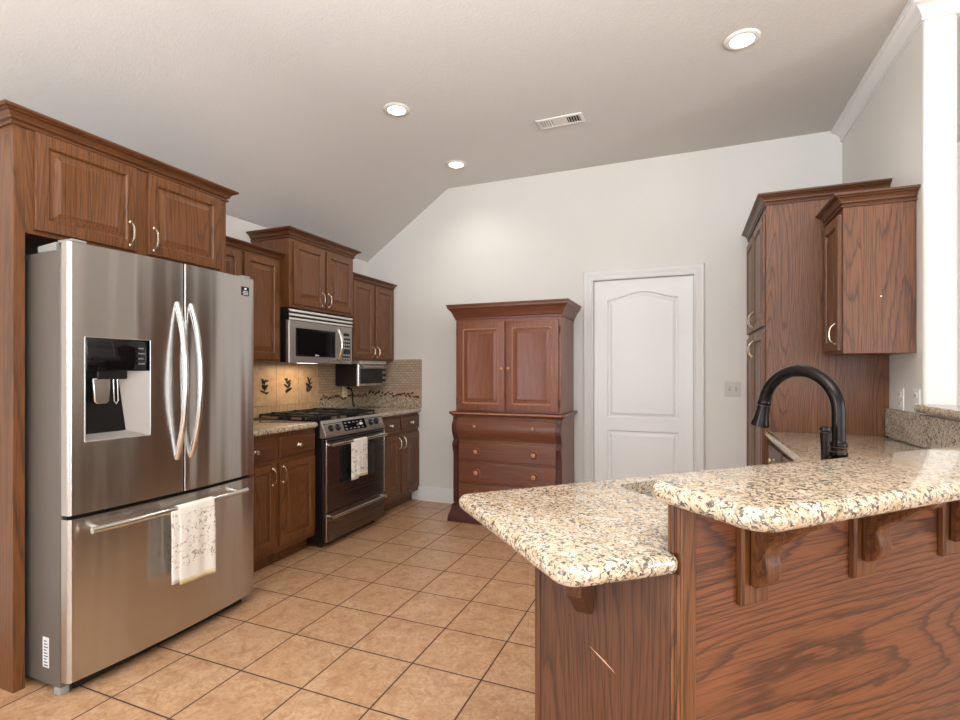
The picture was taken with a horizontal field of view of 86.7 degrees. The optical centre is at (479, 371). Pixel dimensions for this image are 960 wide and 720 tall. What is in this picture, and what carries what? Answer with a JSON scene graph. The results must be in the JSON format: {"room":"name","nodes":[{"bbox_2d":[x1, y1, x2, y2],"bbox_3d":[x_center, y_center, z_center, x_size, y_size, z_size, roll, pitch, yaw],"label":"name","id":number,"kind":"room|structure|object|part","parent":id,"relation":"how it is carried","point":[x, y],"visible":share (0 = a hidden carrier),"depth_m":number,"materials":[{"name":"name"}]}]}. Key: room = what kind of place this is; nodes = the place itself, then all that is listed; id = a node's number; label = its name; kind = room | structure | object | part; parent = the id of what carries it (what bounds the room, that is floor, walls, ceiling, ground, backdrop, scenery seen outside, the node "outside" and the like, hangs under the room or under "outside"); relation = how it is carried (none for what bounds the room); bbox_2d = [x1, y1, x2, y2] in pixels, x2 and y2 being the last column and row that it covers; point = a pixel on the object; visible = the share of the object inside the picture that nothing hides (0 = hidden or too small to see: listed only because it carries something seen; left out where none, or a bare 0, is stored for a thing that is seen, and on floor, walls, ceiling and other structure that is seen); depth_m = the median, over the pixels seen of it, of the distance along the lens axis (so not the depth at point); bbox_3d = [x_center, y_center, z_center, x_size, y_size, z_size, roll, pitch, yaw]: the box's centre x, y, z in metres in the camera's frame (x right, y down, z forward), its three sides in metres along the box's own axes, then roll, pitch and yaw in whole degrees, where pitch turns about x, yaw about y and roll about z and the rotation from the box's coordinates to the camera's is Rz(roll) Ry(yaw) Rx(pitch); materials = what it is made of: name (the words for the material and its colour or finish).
{"room":"kitchen","nodes":[
{"label":"kitchen","id":0,"kind":"room"},
{"bbox_2d":[0,499,534,719],"bbox_3d":[1.095,1.325,-0.122,8.480,0.100,9.800,0,0,22],"label":"floor","id":1,"kind":"structure","parent":0,"point":[412,612],"depth_m":2.33,"materials":[{"name":"tile"}]},
{"bbox_2d":[0,99,238,692],"bbox_3d":[-1.916,0.116,2.581,0.659,2.319,1.101,0,0,22],"label":"tall cabinet","id":2,"kind":"object","parent":1,"relation":"on","point":[59,180],"visible":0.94,"depth_m":2.09,"materials":[{"name":"brown wood"}]},
{"bbox_3d":[-2.122,0.144,2.144,0.608,2.262,0.040,0,0,22],"label":"panel","id":3,"kind":"part","parent":2,"relation":"part of","materials":[{"name":"brown wood"}]},
{"bbox_3d":[-1.736,-0.777,2.259,0.019,0.400,0.412,0,0,22],"label":"door","id":4,"kind":"part","parent":2,"relation":"part of","materials":[{"name":"brown wood"}]},
{"bbox_3d":[-1.917,-1.012,2.581,0.657,0.064,1.101,0,0,22],"label":"crown moulding","id":5,"kind":"part","parent":2,"relation":"part of","materials":[{"name":"brown wood"}]},
{"bbox_3d":[-1.646,-0.655,2.411,0.032,0.126,0.016,0,0,22],"label":"handle","id":6,"kind":"part","parent":2,"relation":"part of","materials":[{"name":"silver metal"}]},
{"bbox_3d":[-1.603,-0.655,2.518,0.032,0.126,0.016,0,0,22],"label":"handle","id":7,"kind":"part","parent":2,"relation":"part of","materials":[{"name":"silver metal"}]},
{"bbox_3d":[-1.558,-0.777,2.695,0.019,0.400,0.418,0,0,22],"label":"door","id":8,"kind":"part","parent":2,"relation":"part of","materials":[{"name":"brown wood"}]},
{"bbox_3d":[-1.755,0.144,3.045,0.608,2.262,0.022,0,0,22],"label":"panel","id":9,"kind":"part","parent":2,"relation":"part of","materials":[{"name":"brown wood"}]},
{"bbox_2d":[25,238,253,695],"bbox_3d":[-1.736,0.378,2.523,0.870,1.794,0.918,0,0,22],"label":"refrigerator","id":10,"kind":"object","parent":1,"relation":"on","point":[139,369],"visible":0.98,"depth_m":2.15,"materials":[{"name":"grey metal"}]},
{"bbox_2d":[44,640,47,665],"bbox_3d":[-1.731,1.123,2.027,0.026,0.100,0.001,0,0,22],"label":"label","id":11,"kind":"object","parent":10,"relation":"attached to","point":[45,641],"depth_m":2.03,"materials":[{"name":"white paper"}]},
{"bbox_3d":[-1.539,-0.070,2.144,0.059,0.133,0.250,0,0,22],"label":"dispenser panel","id":12,"kind":"part","parent":10,"relation":"part of","materials":[{"name":"black plastic"}]},
{"bbox_3d":[-1.516,0.028,2.190,0.070,1.070,0.467,0,0,22],"label":"door","id":13,"kind":"part","parent":10,"relation":"part of","materials":[{"name":"silver metal"}]},
{"bbox_3d":[-1.431,0.897,2.398,0.070,0.636,0.918,0,0,22],"label":"freezer drawer","id":14,"kind":"part","parent":10,"relation":"part of","materials":[{"name":"silver metal"}]},
{"bbox_3d":[-1.369,0.624,2.337,0.049,0.026,0.752,0,0,22],"label":"freezer handle","id":15,"kind":"part","parent":10,"relation":"part of","materials":[{"name":"silver metal"}]},
{"bbox_3d":[-1.383,0.043,2.352,0.087,0.734,0.025,0,0,22],"label":"door handle","id":16,"kind":"part","parent":10,"relation":"part of","materials":[{"name":"silver metal"}]},
{"bbox_2d":[171,496,215,584],"bbox_3d":[-1.339,0.789,2.366,0.048,0.366,0.222,0,0,22],"label":"dish towel","id":17,"kind":"object","parent":10,"relation":"hanging from","point":[193,526],"visible":1,"depth_m":2.35,"materials":[{"name":"beige fabric"}]},
{"bbox_3d":[-1.355,0.043,2.421,0.087,0.734,0.025,0,0,16],"label":"door handle","id":18,"kind":"part","parent":10,"relation":"part of","materials":[{"name":"silver metal"}]},
{"bbox_3d":[-1.341,0.028,2.617,0.070,1.070,0.445,0,0,22],"label":"door","id":19,"kind":"part","parent":10,"relation":"part of","materials":[{"name":"silver metal"}]},
{"bbox_2d":[249,428,314,571],"bbox_3d":[-1.585,0.838,3.403,0.651,0.874,0.762,0,0,22],"label":"base cabinet","id":20,"kind":"object","parent":1,"relation":"on","point":[284,463],"visible":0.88,"depth_m":3.35,"materials":[{"name":"brown wood"}]},
{"bbox_3d":[-1.389,0.866,3.130,0.019,0.542,0.343,0,0,22],"label":"door","id":21,"kind":"part","parent":20,"relation":"part of","materials":[{"name":"brown wood"}]},
{"bbox_3d":[-1.389,0.499,3.130,0.019,0.132,0.343,0,0,22],"label":"drawer","id":22,"kind":"part","parent":20,"relation":"part of","materials":[{"name":"brown wood"}]},
{"bbox_3d":[-1.312,0.676,3.253,0.032,0.118,0.016,0,0,22],"label":"handle","id":23,"kind":"part","parent":20,"relation":"part of","materials":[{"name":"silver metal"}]},
{"bbox_2d":[254,419,317,436],"bbox_3d":[-1.591,0.380,3.405,0.637,0.040,0.762,0,0,22],"label":"countertop","id":24,"kind":"structure","parent":20,"relation":"on","point":[261,427],"depth_m":3.43,"materials":[{"name":"beige stone"}]},
{"bbox_3d":[-1.247,0.499,3.478,0.019,0.132,0.340,0,0,22],"label":"drawer","id":25,"kind":"part","parent":20,"relation":"part of","materials":[{"name":"brown wood"}]},
{"bbox_3d":[-1.247,0.866,3.478,0.019,0.542,0.340,0,0,22],"label":"door","id":26,"kind":"part","parent":20,"relation":"part of","materials":[{"name":"brown wood"}]},
{"bbox_2d":[254,407,387,546],"bbox_3d":[-1.246,0.796,4.093,0.736,0.958,0.760,0,0,22],"label":"gas range","id":27,"kind":"object","parent":1,"relation":"on","point":[343,505],"visible":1,"depth_m":3.85,"materials":[{"name":"silver metal"}]},
{"bbox_2d":[254,412,378,423],"bbox_3d":[-1.296,0.366,4.114,0.626,0.024,0.760,0,0,22],"label":"cooktop","id":28,"kind":"object","parent":27,"relation":"in","point":[339,418],"depth_m":3.86,"materials":[{"name":"black metal"}]},
{"bbox_3d":[-1.079,0.413,3.696,0.037,0.050,0.052,0,0,22],"label":"burner knob","id":29,"kind":"part","parent":27,"relation":"part of","materials":[{"name":"black plastic"}]},
{"bbox_3d":[-1.048,0.413,3.770,0.037,0.050,0.052,0,0,22],"label":"burner knob","id":30,"kind":"part","parent":27,"relation":"part of","materials":[{"name":"black plastic"}]},
{"bbox_3d":[-0.980,0.418,3.985,0.055,0.121,0.760,0,0,22],"label":"control panel","id":31,"kind":"part","parent":27,"relation":"part of","materials":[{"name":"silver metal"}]},
{"bbox_3d":[-0.969,1.123,3.980,0.029,0.205,0.752,0,0,22],"label":"warming drawer","id":32,"kind":"part","parent":27,"relation":"part of","materials":[{"name":"silver metal"}]},
{"bbox_3d":[-0.969,0.751,3.980,0.029,0.524,0.752,0,0,22],"label":"oven door","id":33,"kind":"part","parent":27,"relation":"part of","materials":[{"name":"silver metal"}]},
{"bbox_3d":[-0.954,0.751,3.974,0.003,0.520,0.754,0,0,22],"label":"door edge trim","id":34,"kind":"part","parent":27,"relation":"part of","materials":[{"name":"silver metal"}]},
{"bbox_3d":[-0.921,1.043,3.947,0.025,0.025,0.710,0,0,22],"label":"handle","id":35,"kind":"part","parent":27,"relation":"part of","materials":[{"name":"silver metal"}]},
{"bbox_3d":[-0.921,0.527,3.947,0.025,0.025,0.710,0,0,22],"label":"handle","id":36,"kind":"part","parent":27,"relation":"part of","materials":[{"name":"silver metal"}]},
{"bbox_2d":[351,437,367,479],"bbox_3d":[-0.931,0.664,3.908,0.042,0.305,0.201,0,0,22],"label":"dish towel","id":37,"kind":"object","parent":27,"relation":"hanging from","point":[359,447],"visible":1,"depth_m":3.88,"materials":[{"name":"beige fabric"}]},
{"bbox_2d":[381,412,418,511],"bbox_3d":[-1.010,0.838,4.813,0.651,0.874,0.740,0,0,22],"label":"base cabinet","id":38,"kind":"object","parent":1,"relation":"on","point":[402,439],"visible":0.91,"depth_m":4.75,"materials":[{"name":"brown wood"}]},
{"bbox_2d":[348,406,420,416],"bbox_3d":[-1.016,0.380,4.815,0.637,0.040,0.739,0,0,22],"label":"countertop","id":39,"kind":"structure","parent":38,"relation":"on","point":[384,411],"depth_m":4.82,"materials":[{"name":"beige stone"}]},
{"bbox_3d":[-0.809,0.488,4.554,0.019,0.130,0.332,0,0,22],"label":"drawer","id":40,"kind":"part","parent":38,"relation":"part of","materials":[{"name":"brown wood"}]},
{"bbox_3d":[-0.809,0.858,4.554,0.019,0.545,0.332,0,0,22],"label":"door","id":41,"kind":"part","parent":38,"relation":"part of","materials":[{"name":"brown wood"}]},
{"bbox_3d":[-0.670,0.488,4.894,0.019,0.130,0.323,0,0,22],"label":"drawer","id":42,"kind":"part","parent":38,"relation":"part of","materials":[{"name":"brown wood"}]},
{"bbox_3d":[-0.670,0.858,4.894,0.019,0.545,0.323,0,0,22],"label":"door","id":43,"kind":"part","parent":38,"relation":"part of","materials":[{"name":"brown wood"}]},
{"bbox_2d":[446,298,580,524],"bbox_3d":[0.289,0.353,4.372,1.054,1.844,0.545,0,0,22],"label":"armoire","id":44,"kind":"object","parent":1,"relation":"on","point":[513,421],"visible":0.93,"depth_m":4.18,"materials":[{"name":"brown wood"}]},
{"bbox_3d":[-0.212,0.749,4.338,0.042,0.733,0.056,0,0,22],"label":"scroll post","id":45,"kind":"part","parent":44,"relation":"part of","materials":[{"name":"brown wood"}]},
{"bbox_3d":[0.002,-0.044,4.270,0.333,0.641,0.014,0,0,22],"label":"rope trim","id":46,"kind":"part","parent":44,"relation":"part of","materials":[{"name":"brown wood"}]},
{"bbox_3d":[0.006,-0.044,4.281,0.430,0.738,0.019,0,0,22],"label":"door","id":47,"kind":"part","parent":44,"relation":"part of","materials":[{"name":"brown wood"}]},
{"bbox_3d":[0.210,1.028,4.185,0.850,0.163,0.019,0,0,22],"label":"drawer","id":48,"kind":"part","parent":44,"relation":"part of","materials":[{"name":"brown wood"}]},
{"bbox_3d":[0.206,0.483,4.176,0.890,0.180,0.057,0,0,22],"label":"drawer","id":49,"kind":"part","parent":44,"relation":"part of","materials":[{"name":"brown wood"}]},
{"bbox_3d":[0.210,0.849,4.185,0.850,0.164,0.019,0,0,22],"label":"drawer","id":50,"kind":"part","parent":44,"relation":"part of","materials":[{"name":"brown wood"}]},
{"bbox_3d":[0.210,0.673,4.185,0.850,0.156,0.019,0,0,22],"label":"drawer","id":51,"kind":"part","parent":44,"relation":"part of","materials":[{"name":"brown wood"}]},
{"bbox_3d":[0.295,0.359,4.392,1.004,0.040,0.503,0,0,22],"label":"waist moulding","id":52,"kind":"part","parent":44,"relation":"part of","materials":[{"name":"brown wood"}]},
{"bbox_3d":[0.294,-0.504,4.384,1.054,0.128,0.519,0,0,22],"label":"crown moulding","id":53,"kind":"part","parent":44,"relation":"part of","materials":[{"name":"brown wood"}]},
{"bbox_3d":[0.416,-0.044,4.102,0.343,0.641,0.014,0,0,22],"label":"rope trim","id":54,"kind":"part","parent":44,"relation":"part of","materials":[{"name":"brown wood"}]},
{"bbox_3d":[0.420,-0.044,4.112,0.440,0.738,0.019,0,0,22],"label":"door","id":55,"kind":"part","parent":44,"relation":"part of","materials":[{"name":"brown wood"}]},
{"bbox_3d":[0.619,0.749,3.999,0.042,0.733,0.056,0,0,22],"label":"scroll post","id":56,"kind":"part","parent":44,"relation":"part of","materials":[{"name":"brown wood"}]},
{"bbox_2d":[535,500,959,719],"bbox_3d":[0.861,0.769,1.431,1.663,1.014,0.751,0,0,-23],"label":"base cabinet","id":57,"kind":"object","parent":1,"relation":"on","point":[858,618],"visible":0.67,"depth_m":1.11,"materials":[{"name":"brown wood"}]},
{"bbox_3d":[0.253,0.838,1.068,0.277,0.874,0.018,0,0,22],"label":"panel","id":58,"kind":"part","parent":57,"relation":"part of","materials":[{"name":"brown wood"}]},
{"bbox_3d":[0.387,0.769,1.014,0.024,1.014,0.021,0,0,22],"label":"fluted edge moulding","id":59,"kind":"part","parent":57,"relation":"part of","materials":[{"name":"brown wood"}]},
{"bbox_3d":[0.609,0.355,0.997,0.042,0.183,0.148,0,0,-23],"label":"scroll arm","id":60,"kind":"part","parent":57,"relation":"part of","materials":[{"name":"brown wood"}]},
{"bbox_2d":[650,446,959,532],"bbox_3d":[1.110,0.243,1.242,1.574,0.040,0.304,0,0,-23],"label":"bar","id":61,"kind":"object","parent":57,"relation":"on","point":[787,496],"visible":1,"depth_m":0.98,"materials":[{"name":"beige stone"}]},
{"bbox_3d":[1.063,0.769,1.303,1.390,1.011,0.030,0,0,-23],"label":"bar panel","id":62,"kind":"part","parent":57,"relation":"part of","materials":[{"name":"brown wood"}]},
{"bbox_3d":[0.948,0.355,1.140,0.042,0.183,0.148,0,0,-23],"label":"scroll arm","id":63,"kind":"part","parent":57,"relation":"part of","materials":[{"name":"brown wood"}]},
{"bbox_3d":[1.287,0.355,1.282,0.042,0.183,0.148,0,0,-23],"label":"scroll arm","id":64,"kind":"part","parent":57,"relation":"part of","materials":[{"name":"brown wood"}]},
{"bbox_2d":[768,442,792,463],"bbox_3d":[1.812,0.838,2.506,0.631,0.874,0.990,0,0,22],"label":"base cabinet","id":65,"kind":"object","parent":1,"relation":"on","point":[775,455],"visible":0.15,"depth_m":2.79,"materials":[{"name":"brown wood"}]},
{"bbox_2d":[459,431,922,586],"bbox_3d":[1.208,0.380,1.896,2.858,0.040,1.085,0,0,-42],"label":"countertop","id":66,"kind":"structure","parent":65,"relation":"on","point":[582,534],"depth_m":1.23,"materials":[{"name":"beige stone"}]},
{"bbox_2d":[751,365,848,459],"bbox_3d":[0.904,0.170,1.479,0.114,0.379,0.295,0,0,-23],"label":"kitchen faucet","id":67,"kind":"object","parent":66,"relation":"on","point":[833,444],"visible":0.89,"depth_m":1.39,"materials":[{"name":"black metal"}]},
{"bbox_3d":[0.919,0.252,1.353,0.044,0.214,0.044,0,0,-23],"label":"lever handle","id":68,"kind":"part","parent":67,"relation":"part of","materials":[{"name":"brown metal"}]},
{"bbox_3d":[1.649,0.497,2.832,0.019,0.135,0.450,0,0,22],"label":"drawer","id":69,"kind":"part","parent":65,"relation":"part of","materials":[{"name":"brown wood"}]},
{"bbox_3d":[1.468,0.497,2.388,0.019,0.135,0.450,0,0,22],"label":"drawer","id":70,"kind":"part","parent":65,"relation":"part of","materials":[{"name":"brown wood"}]},
{"bbox_2d":[742,178,891,465],"bbox_3d":[2.157,0.103,3.387,0.657,2.344,0.989,0,0,22],"label":"pantry cabinet","id":71,"kind":"object","parent":1,"relation":"on","point":[782,230],"visible":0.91,"depth_m":3.02,"materials":[{"name":"brown wood"}]},
{"bbox_3d":[1.983,0.443,3.719,0.019,1.385,0.405,0,0,22],"label":"door","id":72,"kind":"part","parent":71,"relation":"part of","materials":[{"name":"brown wood"}]},
{"bbox_3d":[1.983,-0.620,3.719,0.019,0.680,0.405,0,0,22],"label":"door","id":73,"kind":"part","parent":71,"relation":"part of","materials":[{"name":"brown wood"}]},
{"bbox_3d":[1.814,0.443,3.305,0.019,1.385,0.430,0,0,22],"label":"door","id":74,"kind":"part","parent":71,"relation":"part of","materials":[{"name":"brown wood"}]},
{"bbox_3d":[1.814,-0.620,3.305,0.019,0.680,0.430,0,0,22],"label":"door","id":75,"kind":"part","parent":71,"relation":"part of","materials":[{"name":"brown wood"}]},
{"bbox_3d":[2.158,-1.037,3.386,0.655,0.064,0.989,0,0,22],"label":"crown moulding","id":76,"kind":"part","parent":71,"relation":"part of","materials":[{"name":"brown wood"}]},
{"bbox_2d":[226,214,366,408],"bbox_3d":[-2.889,0.070,1.205,0.100,2.410,9.050,0,0,22],"label":"wall","id":77,"kind":"structure","parent":0,"point":[237,228],"depth_m":3.82,"materials":[{"name":"white paint"}]},
{"bbox_2d":[226,236,285,361],"bbox_3d":[-1.732,-0.471,3.460,0.337,0.802,0.756,0,0,22],"label":"upper cabinet","id":78,"kind":"object","parent":77,"relation":"attached to","point":[261,264],"visible":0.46,"depth_m":3.58,"materials":[{"name":"brown wood"}]},
{"bbox_3d":[-1.676,-0.449,3.253,0.019,0.723,0.355,0,0,22],"label":"door","id":79,"kind":"part","parent":78,"relation":"part of","materials":[{"name":"brown wood"}]},
{"bbox_3d":[-1.599,-0.840,3.406,0.051,0.064,0.756,0,0,22],"label":"crown moulding","id":80,"kind":"part","parent":78,"relation":"part of","materials":[{"name":"brown wood"}]},
{"bbox_3d":[-1.539,-0.449,3.588,0.019,0.723,0.316,0,0,22],"label":"door","id":81,"kind":"part","parent":78,"relation":"part of","materials":[{"name":"brown wood"}]},
{"bbox_2d":[246,226,360,316],"bbox_3d":[-1.404,-0.766,4.154,0.419,0.577,0.873,0,0,22],"label":"upper cabinet","id":82,"kind":"object","parent":77,"relation":"attached to","point":[316,272],"visible":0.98,"depth_m":3.94,"materials":[{"name":"brown wood"}]},
{"bbox_2d":[254,307,352,363],"bbox_3d":[-1.402,-0.270,4.153,0.422,0.409,0.762,0,0,22],"label":"microwave","id":83,"kind":"object","parent":82,"relation":"attached to","point":[306,337],"visible":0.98,"depth_m":4.00,"materials":[{"name":"silver metal"}]},
{"bbox_3d":[-1.169,-0.223,4.257,0.070,0.270,0.036,0,0,22],"label":"handle","id":84,"kind":"part","parent":83,"relation":"part of","materials":[{"name":"silver metal"}]},
{"bbox_3d":[-1.404,-1.021,4.154,0.419,0.067,0.873,0,0,22],"label":"crown moulding","id":85,"kind":"part","parent":82,"relation":"part of","materials":[{"name":"brown wood"}]},
{"bbox_3d":[-1.316,-0.734,3.924,0.019,0.468,0.342,0,0,22],"label":"door","id":86,"kind":"part","parent":82,"relation":"part of","materials":[{"name":"brown wood"}]},
{"bbox_3d":[-1.177,-0.734,4.265,0.019,0.468,0.338,0,0,22],"label":"door","id":87,"kind":"part","parent":82,"relation":"part of","materials":[{"name":"brown wood"}]},
{"bbox_2d":[254,363,367,417],"bbox_3d":[-1.597,0.117,4.220,0.011,0.484,2.270,0,0,22],"label":"tile backsplash","id":88,"kind":"structure","parent":77,"relation":"attached to","point":[280,385],"depth_m":4.34,"materials":[{"name":"beige tile"}]},
{"bbox_2d":[342,386,346,396],"bbox_3d":[-1.303,0.190,4.916,0.010,0.116,0.072,0,0,22],"label":"wall outlet","id":89,"kind":"object","parent":88,"relation":"attached to","point":[344,389],"visible":0.97,"depth_m":4.90,"materials":[{"name":"beige plastic"}]},
{"bbox_2d":[346,387,354,406],"bbox_3d":[-1.259,0.249,4.946,0.031,0.201,0.110,0,0,29],"label":"power cord","id":90,"kind":"object","parent":88,"relation":"hanging from","point":[346,387],"visible":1,"depth_m":4.96,"materials":[{"name":"black plastic"}]},
{"bbox_2d":[351,272,396,360],"bbox_3d":[-1.143,-0.488,4.868,0.364,0.771,0.740,0,0,22],"label":"upper cabinet","id":91,"kind":"object","parent":77,"relation":"attached to","point":[373,299],"visible":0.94,"depth_m":4.79,"materials":[{"name":"brown wood"}]},
{"bbox_2d":[336,360,385,385],"bbox_3d":[-1.135,0.017,4.925,0.289,0.237,0.455,0,0,22],"label":"toaster oven","id":92,"kind":"object","parent":91,"relation":"attached to","point":[358,373],"visible":0.96,"depth_m":4.75,"materials":[{"name":"silver metal"}]},
{"bbox_3d":[-1.136,-0.086,4.925,0.247,0.032,0.446,0,0,22],"label":"mounting plate","id":93,"kind":"part","parent":92,"relation":"part of","materials":[{"name":"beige metal"}]},
{"bbox_3d":[-1.036,0.042,4.869,0.006,0.143,0.365,0,0,22],"label":"glass door","id":94,"kind":"part","parent":92,"relation":"part of","materials":[{"name":"black glass"}]},
{"bbox_3d":[-1.021,-0.045,4.862,0.030,0.016,0.351,0,0,22],"label":"handle","id":95,"kind":"part","parent":92,"relation":"part of","materials":[{"name":"silver metal"}]},
{"bbox_3d":[-1.072,-0.464,4.670,0.019,0.693,0.317,0,0,22],"label":"door","id":96,"kind":"part","parent":91,"relation":"part of","materials":[{"name":"brown wood"}]},
{"bbox_3d":[-1.000,-0.842,4.809,0.051,0.064,0.740,0,0,22],"label":"crown moulding","id":97,"kind":"part","parent":91,"relation":"part of","materials":[{"name":"brown wood"}]},
{"bbox_3d":[-0.938,-0.464,4.998,0.019,0.693,0.313,0,0,22],"label":"door","id":98,"kind":"part","parent":91,"relation":"part of","materials":[{"name":"brown wood"}]},
{"bbox_2d":[0,0,959,261],"bbox_3d":[1.095,-1.471,-0.122,8.480,0.809,9.800,0,0,22],"label":"ceiling","id":99,"kind":"structure","parent":0,"point":[278,104],"depth_m":2.93,"materials":[{"name":"grey paint"}]},
{"bbox_2d":[383,102,409,116],"bbox_3d":[-0.564,-1.768,3.439,0.180,0.010,0.180,0,0,22],"label":"recessed light","id":100,"kind":"object","parent":99,"relation":"in","point":[394,108],"visible":1,"depth_m":3.43,"materials":[{"name":"white plastic"}]},
{"bbox_2d":[446,160,466,168],"bbox_3d":[-0.204,-1.768,4.349,0.180,0.010,0.180,0,0,22],"label":"recessed light","id":101,"kind":"object","parent":99,"relation":"in","point":[455,164],"visible":1,"depth_m":4.34,"materials":[{"name":"white plastic"}]},
{"bbox_2d":[535,112,584,129],"bbox_3d":[0.568,-1.768,3.597,0.330,0.010,0.140,0,0,22],"label":"ceiling vent","id":102,"kind":"object","parent":99,"relation":"in","point":[578,117],"visible":1,"depth_m":3.59,"materials":[{"name":"white plastic"}]},
{"bbox_3d":[0.568,-1.769,3.597,0.104,0.004,0.096,0,0,22],"label":"damper plate","id":103,"kind":"part","parent":102,"relation":"part of","materials":[{"name":"white plastic"}]},
{"bbox_2d":[723,28,760,49],"bbox_3d":[1.399,-1.768,2.714,0.180,0.010,0.180,0,0,22],"label":"recessed light","id":104,"kind":"object","parent":99,"relation":"in","point":[741,39],"visible":1,"depth_m":2.70,"materials":[{"name":"white plastic"}]},
{"bbox_2d":[367,131,841,499],"bbox_3d":[0.823,-0.250,4.535,4.260,3.050,0.120,0,0,22],"label":"wall","id":105,"kind":"structure","parent":0,"point":[536,237],"depth_m":4.44,"materials":[{"name":"white paint"}]},
{"bbox_2d":[368,359,421,407],"bbox_3d":[-0.872,0.119,5.154,0.631,0.479,0.012,0,0,22],"label":"tile backsplash","id":106,"kind":"structure","parent":105,"relation":"attached to","point":[403,378],"depth_m":5.12,"materials":[{"name":"tile"}]},
{"bbox_2d":[419,486,453,503],"bbox_3d":[0.143,1.206,4.739,1.607,0.138,0.016,0,0,22],"label":"baseboard","id":107,"kind":"structure","parent":105,"relation":"attached to","point":[432,494],"depth_m":4.96,"materials":[{"name":"white paint"}]},
{"bbox_2d":[594,275,692,480],"bbox_3d":[1.371,0.242,4.298,0.796,2.050,0.035,0,0,22],"label":"door","id":108,"kind":"structure","parent":105,"relation":"in","point":[643,328],"depth_m":4.28,"materials":[{"name":"white paint"}]},
{"bbox_2d":[584,263,704,481],"bbox_3d":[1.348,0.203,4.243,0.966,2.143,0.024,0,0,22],"label":"trim","id":109,"kind":"structure","parent":105,"relation":"attached to","point":[698,269],"depth_m":4.17,"materials":[{"name":"white paint"}]},
{"bbox_2d":[725,382,740,395],"bbox_3d":[1.983,0.137,3.986,0.116,0.116,0.019,0,0,22],"label":"light switch","id":110,"kind":"object","parent":105,"relation":"attached to","point":[731,388],"visible":1,"depth_m":3.99,"materials":[{"name":"beige plastic"}]},
{"bbox_2d":[842,14,959,448],"bbox_3d":[2.231,-0.250,2.519,0.130,3.050,2.550,0,0,22],"label":"wall","id":111,"kind":"structure","parent":0,"point":[906,133],"depth_m":2.44,"materials":[{"name":"white paint"}]},
{"bbox_2d":[815,184,920,355],"bbox_3d":[2.050,-0.501,2.723,0.354,0.816,0.414,0,0,22],"label":"upper cabinet","id":112,"kind":"object","parent":111,"relation":"attached to","point":[869,236],"visible":1,"depth_m":2.58,"materials":[{"name":"brown wood"}]},
{"bbox_3d":[1.864,-0.198,2.693,0.032,0.121,0.016,0,0,22],"label":"handle","id":113,"kind":"part","parent":112,"relation":"part of","materials":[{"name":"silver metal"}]},
{"bbox_3d":[1.932,-0.463,2.792,0.019,0.705,0.315,0,0,22],"label":"door","id":114,"kind":"part","parent":112,"relation":"part of","materials":[{"name":"brown wood"}]},
{"bbox_3d":[2.051,-0.877,2.722,0.352,0.064,0.414,0,0,22],"label":"crown moulding","id":115,"kind":"part","parent":112,"relation":"part of","materials":[{"name":"brown wood"}]},
{"bbox_2d":[831,0,959,141],"bbox_3d":[2.437,-1.728,3.024,0.270,0.092,1.460,0,0,22],"label":"trim","id":116,"kind":"structure","parent":111,"relation":"attached to","point":[915,12],"depth_m":2.74,"materials":[{"name":"white paint"}]},
{"bbox_2d":[898,388,903,409],"bbox_3d":[2.225,0.145,2.689,0.010,0.116,0.072,0,0,22],"label":"wall outlet","id":117,"kind":"object","parent":111,"relation":"attached to","point":[900,390],"visible":1,"depth_m":2.68,"materials":[{"name":"white plastic"}]},
{"bbox_2d":[913,389,920,412],"bbox_3d":[2.149,0.145,2.504,0.010,0.116,0.072,0,0,22],"label":"wall outlet","id":118,"kind":"object","parent":111,"relation":"attached to","point":[916,392],"visible":0.77,"depth_m":2.50,"materials":[{"name":"white plastic"}]},
{"bbox_2d":[885,408,959,448],"bbox_3d":[2.052,0.282,2.283,0.021,0.154,1.217,0,0,22],"label":"backsplash","id":119,"kind":"structure","parent":111,"relation":"attached to","point":[921,430],"depth_m":2.40,"materials":[{"name":"beige stone"}]},
{"bbox_2d":[914,405,959,419],"bbox_3d":[1.987,0.176,1.920,0.230,0.038,1.056,0,0,22],"label":"granite ledge","id":120,"kind":"object","parent":111,"relation":"on","point":[949,411],"visible":1,"depth_m":2.22,"materials":[{"name":"beige stone"}]},
{"bbox_2d":[957,157,959,404],"bbox_3d":[4.899,-0.250,3.564,4.018,3.050,0.100,0,0,22],"label":"wall","id":121,"kind":"structure","parent":0,"point":[958,158],"depth_m":3.98,"materials":[{"name":"white paint"}]},
{"bbox_2d":[957,142,959,156],"bbox_3d":[4.870,-1.728,3.484,4.010,0.092,0.070,0,0,22],"label":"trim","id":122,"kind":"structure","parent":121,"relation":"attached to","point":[958,143],"depth_m":3.96,"materials":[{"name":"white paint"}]}
]}

